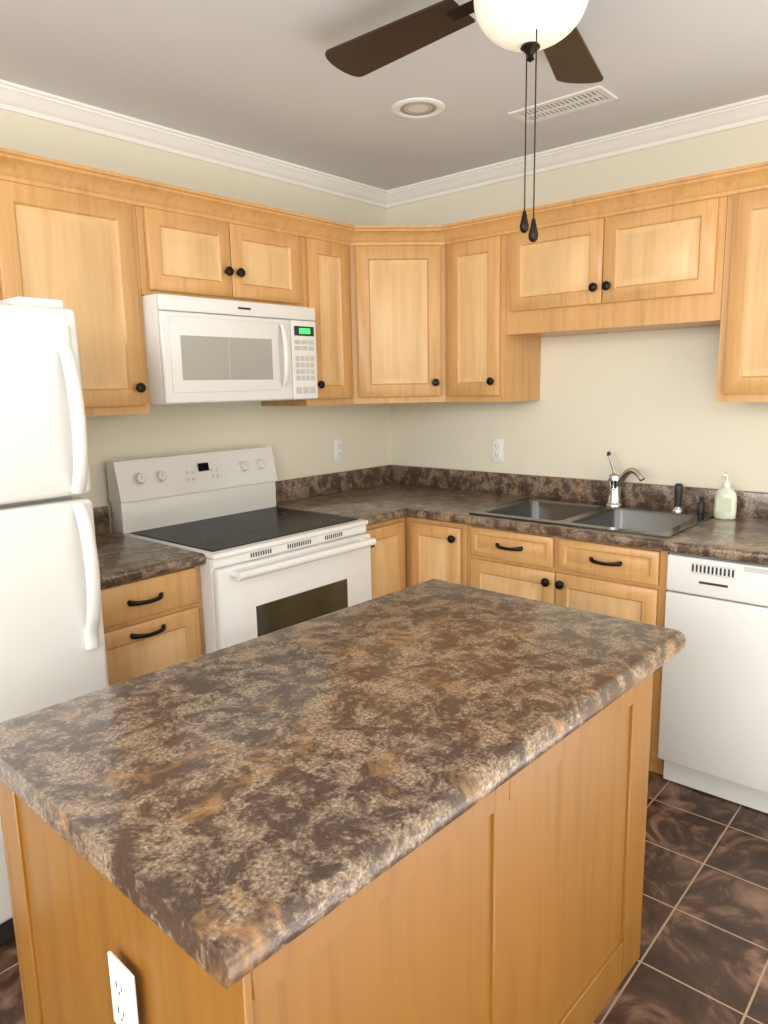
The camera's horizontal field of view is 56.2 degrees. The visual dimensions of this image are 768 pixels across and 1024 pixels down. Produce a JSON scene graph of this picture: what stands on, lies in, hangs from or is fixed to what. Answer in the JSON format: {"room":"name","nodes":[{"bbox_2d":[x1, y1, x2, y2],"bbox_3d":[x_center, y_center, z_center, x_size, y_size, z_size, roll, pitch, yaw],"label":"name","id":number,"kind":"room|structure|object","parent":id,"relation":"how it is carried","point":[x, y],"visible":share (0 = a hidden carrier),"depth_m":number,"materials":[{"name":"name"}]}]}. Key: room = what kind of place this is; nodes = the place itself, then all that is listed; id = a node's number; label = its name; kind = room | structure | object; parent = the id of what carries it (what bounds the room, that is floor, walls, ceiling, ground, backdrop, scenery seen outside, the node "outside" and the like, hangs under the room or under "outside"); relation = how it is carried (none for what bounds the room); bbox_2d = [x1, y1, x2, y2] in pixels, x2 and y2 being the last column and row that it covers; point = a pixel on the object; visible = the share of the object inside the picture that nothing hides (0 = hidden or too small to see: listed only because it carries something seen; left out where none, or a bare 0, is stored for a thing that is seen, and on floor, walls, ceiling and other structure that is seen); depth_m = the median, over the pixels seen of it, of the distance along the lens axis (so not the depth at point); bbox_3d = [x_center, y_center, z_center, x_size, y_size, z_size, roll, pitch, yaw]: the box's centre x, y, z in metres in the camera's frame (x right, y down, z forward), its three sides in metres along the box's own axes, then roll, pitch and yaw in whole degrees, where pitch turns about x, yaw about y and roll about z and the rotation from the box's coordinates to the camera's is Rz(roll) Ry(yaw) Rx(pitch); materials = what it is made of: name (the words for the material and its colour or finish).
{"room":"kitchen","nodes":[
{"label":"kitchen","id":0,"kind":"room"},
{"bbox_2d":[0,109,391,532],"bbox_3d":[-1.846,-0.074,1.961,0.120,2.440,5.550,8,13,40],"label":"wall","id":1,"kind":"structure","parent":0,"point":[300,438],"depth_m":3.08,"materials":[{"name":"beige paint"}]},
{"bbox_2d":[0,180,149,415],"bbox_3d":[-1.088,-0.680,2.380,0.354,0.720,0.489,8,13,40],"label":"upper cabinet","id":2,"kind":"object","parent":1,"relation":"attached to","point":[77,254],"visible":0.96,"depth_m":2.32,"materials":[{"name":"brown wood"}]},
{"bbox_2d":[0,79,387,206],"bbox_3d":[-1.825,-1.226,1.671,0.058,0.069,5.520,8,13,40],"label":"crown molding","id":3,"kind":"structure","parent":1,"relation":"attached to","point":[28,101],"depth_m":2.80,"materials":[{"name":"white wood"}]},
{"bbox_2d":[135,206,302,306],"bbox_3d":[-0.685,-0.969,2.805,0.354,0.315,0.748,8,13,40],"label":"upper cabinet","id":4,"kind":"object","parent":1,"relation":"attached to","point":[185,255],"visible":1,"depth_m":2.66,"materials":[{"name":"brown wood"}]},
{"bbox_2d":[142,293,317,404],"bbox_3d":[-0.649,-0.622,2.827,0.447,0.372,0.728,8,13,40],"label":"microwave","id":5,"kind":"object","parent":4,"relation":"attached to","point":[204,350],"visible":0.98,"depth_m":2.63,"materials":[{"name":"white"}]},
{"bbox_2d":[261,237,352,405],"bbox_3d":[-0.339,-0.845,3.227,0.354,0.720,0.293,8,13,40],"label":"upper cabinet","id":6,"kind":"object","parent":1,"relation":"attached to","point":[325,272],"visible":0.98,"depth_m":3.13,"materials":[{"name":"brown wood"}]},
{"bbox_2d":[333,439,343,461],"bbox_3d":[-0.233,-0.316,3.699,0.010,0.115,0.070,8,13,40],"label":"electrical outlet","id":7,"kind":"object","parent":1,"relation":"attached to","point":[338,450],"visible":1,"depth_m":3.69,"materials":[{"name":"white plastic"}]},
{"bbox_2d":[0,770,767,1023],"bbox_3d":[0.485,1.482,0.194,6.240,0.100,5.840,8,13,40],"label":"floor","id":8,"kind":"structure","parent":0,"point":[703,958],"depth_m":1.95,"materials":[{"name":"tile"}]},
{"bbox_2d":[0,296,108,944],"bbox_3d":[-1.278,0.307,1.909,0.790,1.677,0.778,8,13,40],"label":"refrigerator","id":9,"kind":"object","parent":8,"relation":"on","point":[52,645],"visible":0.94,"depth_m":1.82,"materials":[{"name":"white metal"}]},
{"bbox_2d":[101,566,204,685],"bbox_3d":[-0.960,0.608,2.503,0.645,0.875,0.438,8,13,40],"label":"base cabinet","id":10,"kind":"object","parent":8,"relation":"on","point":[152,623],"visible":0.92,"depth_m":2.28,"materials":[{"name":"brown wood"}]},
{"bbox_2d":[93,506,204,587],"bbox_3d":[-0.976,0.107,2.417,0.632,0.138,0.438,8,13,40],"label":"countertop","id":11,"kind":"structure","parent":10,"relation":"on","point":[123,559],"depth_m":2.36,"materials":[{"name":"stone"}]},
{"bbox_2d":[106,446,375,653],"bbox_3d":[-0.518,0.374,2.877,0.725,1.188,0.766,8,13,40],"label":"stove","id":12,"kind":"object","parent":8,"relation":"on","point":[268,566],"visible":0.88,"depth_m":2.75,"materials":[{"name":"white metal"}]},
{"bbox_2d":[0,673,652,1023],"bbox_3d":[-0.043,0.791,1.508,0.771,0.824,1.132,8,13,40],"label":"kitchen island","id":13,"kind":"object","parent":8,"relation":"on","point":[516,898],"visible":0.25,"depth_m":1.18,"materials":[{"name":"brown wood"}]},
{"bbox_2d":[108,951,138,1023],"bbox_3d":[-0.364,0.680,1.003,0.070,0.115,0.011,8,13,40],"label":"outlet","id":14,"kind":"object","parent":13,"relation":"attached to","point":[123,992],"visible":1,"depth_m":0.99,"materials":[{"name":"white plastic"}]},
{"bbox_2d":[0,579,685,988],"bbox_3d":[-0.013,0.354,1.478,0.811,0.045,1.309,8,13,40],"label":"island countertop","id":15,"kind":"structure","parent":13,"relation":"on","point":[226,817],"depth_m":1.18,"materials":[{"name":"stone"}]},
{"bbox_2d":[365,517,406,598],"bbox_3d":[-0.011,0.400,3.575,0.644,0.875,0.921,8,13,40],"label":"base cabinet","id":16,"kind":"object","parent":8,"relation":"on","point":[388,561],"visible":0.21,"depth_m":3.14,"materials":[{"name":"brown wood"}]},
{"bbox_2d":[275,464,767,564],"bbox_3d":[0.781,0.005,2.800,2.768,0.138,0.919,8,13,40],"label":"countertop","id":17,"kind":"structure","parent":16,"relation":"on","point":[377,494],"depth_m":3.20,"materials":[{"name":"laminate"}]},
{"bbox_2d":[469,496,713,537],"bbox_3d":[0.846,0.088,2.952,0.826,0.170,0.542,8,13,40],"label":"sink","id":18,"kind":"object","parent":17,"relation":"in","point":[652,521],"visible":0.44,"depth_m":3.00,"materials":[{"name":"silver metal"}]},
{"bbox_2d":[672,483,682,511],"bbox_3d":[1.200,-0.060,2.930,0.044,0.114,0.044,8,13,40],"label":"sprayer","id":19,"kind":"object","parent":18,"relation":"on","point":[678,490],"visible":1,"depth_m":2.92,"materials":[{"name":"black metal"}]},
{"bbox_2d":[697,497,704,513],"bbox_3d":[1.270,-0.028,2.876,0.026,0.067,0.027,8,13,40],"label":"bottle","id":20,"kind":"object","parent":18,"relation":"on","point":[701,507],"visible":1,"depth_m":2.87,"materials":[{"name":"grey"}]},
{"bbox_2d":[606,451,644,505],"bbox_3d":[1.024,-0.137,3.046,0.190,0.231,0.089,8,13,40],"label":"faucet","id":21,"kind":"object","parent":17,"relation":"on","point":[616,480],"visible":1,"depth_m":3.07,"materials":[{"name":"silver metal"}]},
{"bbox_2d":[714,472,736,519],"bbox_3d":[1.322,-0.062,2.782,0.083,0.180,0.063,8,13,40],"label":"soap dispenser","id":22,"kind":"object","parent":17,"relation":"on","point":[725,504],"visible":1,"depth_m":2.77,"materials":[{"name":"white"}]},
{"bbox_2d":[406,517,467,586],"bbox_3d":[0.410,0.424,3.394,0.331,0.875,0.643,8,13,40],"label":"base cabinet","id":23,"kind":"object","parent":8,"relation":"on","point":[438,550],"visible":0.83,"depth_m":3.12,"materials":[{"name":"brown wood"}]},
{"bbox_2d":[468,525,669,774],"bbox_3d":[0.850,0.482,3.016,0.830,0.875,0.643,8,13,40],"label":"base cabinet","id":24,"kind":"object","parent":8,"relation":"on","point":[623,582],"visible":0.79,"depth_m":2.69,"materials":[{"name":"brown wood"}]},
{"bbox_2d":[658,552,767,812],"bbox_3d":[1.389,0.558,2.544,0.597,0.868,0.596,8,13,40],"label":"dishwasher","id":25,"kind":"object","parent":8,"relation":"on","point":[713,731],"visible":1,"depth_m":2.40,"materials":[{"name":"white metal"}]},
{"bbox_2d":[0,0,767,189],"bbox_3d":[0.436,-1.019,-0.247,6.240,0.100,5.840,8,13,40],"label":"ceiling","id":26,"kind":"structure","parent":0,"point":[266,77],"depth_m":2.32,"materials":[{"name":"white paint"}]},
{"bbox_2d":[391,97,444,118],"bbox_3d":[0.124,-1.462,2.608,0.196,0.007,0.196,8,13,40],"label":"recessed light","id":27,"kind":"object","parent":26,"relation":"in","point":[417,108],"visible":1,"depth_m":2.60,"materials":[{"name":"white"}]},
{"bbox_2d":[325,0,603,241],"bbox_3d":[0.304,-0.965,1.681,1.175,0.670,1.214,8,13,40],"label":"ceiling fan","id":28,"kind":"object","parent":26,"relation":"hanging from","point":[529,28],"visible":1,"depth_m":1.77,"materials":[{"name":"brown wood"}]},
{"bbox_2d":[508,85,617,123],"bbox_3d":[0.645,-1.473,2.610,0.360,0.006,0.150,8,13,40],"label":"ceiling vent","id":29,"kind":"object","parent":26,"relation":"in","point":[576,101],"visible":0.96,"depth_m":2.59,"materials":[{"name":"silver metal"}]},
{"bbox_2d":[388,121,767,491],"bbox_3d":[2.336,-0.180,2.093,6.240,2.440,0.120,8,13,40],"label":"wall","id":30,"kind":"structure","parent":0,"point":[648,407],"depth_m":3.11,"materials":[{"name":"beige paint"}]},
{"bbox_2d":[349,245,445,403],"bbox_3d":[0.055,-0.897,3.478,0.613,0.720,0.606,8,13,40],"label":"upper cabinet","id":31,"kind":"object","parent":30,"relation":"attached to","point":[398,311],"visible":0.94,"depth_m":3.25,"materials":[{"name":"brown wood"}]},
{"bbox_2d":[0,147,767,245],"bbox_3d":[-0.076,-0.976,1.804,1.964,0.074,2.631,8,13,40],"label":"crown molding","id":32,"kind":"structure","parent":31,"relation":"attached to","point":[34,170],"depth_m":2.61,"materials":[{"name":"brown wood"}]},
{"bbox_2d":[446,235,540,401],"bbox_3d":[0.485,-0.869,3.273,0.318,0.720,0.354,8,13,40],"label":"upper cabinet","id":33,"kind":"object","parent":30,"relation":"attached to","point":[488,359],"visible":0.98,"depth_m":3.17,"materials":[{"name":"brown wood"}]},
{"bbox_2d":[491,439,503,462],"bbox_3d":[0.560,-0.302,3.550,0.070,0.115,0.010,8,13,40],"label":"electrical outlet","id":34,"kind":"object","parent":30,"relation":"attached to","point":[497,450],"visible":1,"depth_m":3.55,"materials":[{"name":"white plastic"}]},
{"bbox_2d":[382,95,767,208],"bbox_3d":[2.250,-1.334,1.824,5.990,0.069,0.059,8,13,40],"label":"crown molding","id":35,"kind":"structure","parent":30,"relation":"attached to","point":[754,110],"depth_m":2.99,"materials":[{"name":"white wood"}]},
{"bbox_2d":[506,196,727,336],"bbox_3d":[0.932,-0.950,2.862,0.868,0.435,0.354,8,13,40],"label":"upper cabinet","id":36,"kind":"object","parent":30,"relation":"attached to","point":[661,268],"visible":0.96,"depth_m":2.72,"materials":[{"name":"brown wood"}]},
{"bbox_2d":[716,189,767,401],"bbox_3d":[1.440,-0.743,2.453,0.468,0.720,0.354,8,13,40],"label":"upper cabinet","id":37,"kind":"object","parent":30,"relation":"attached to","point":[742,374],"visible":0.96,"depth_m":2.45,"materials":[{"name":"brown wood"}]}
]}

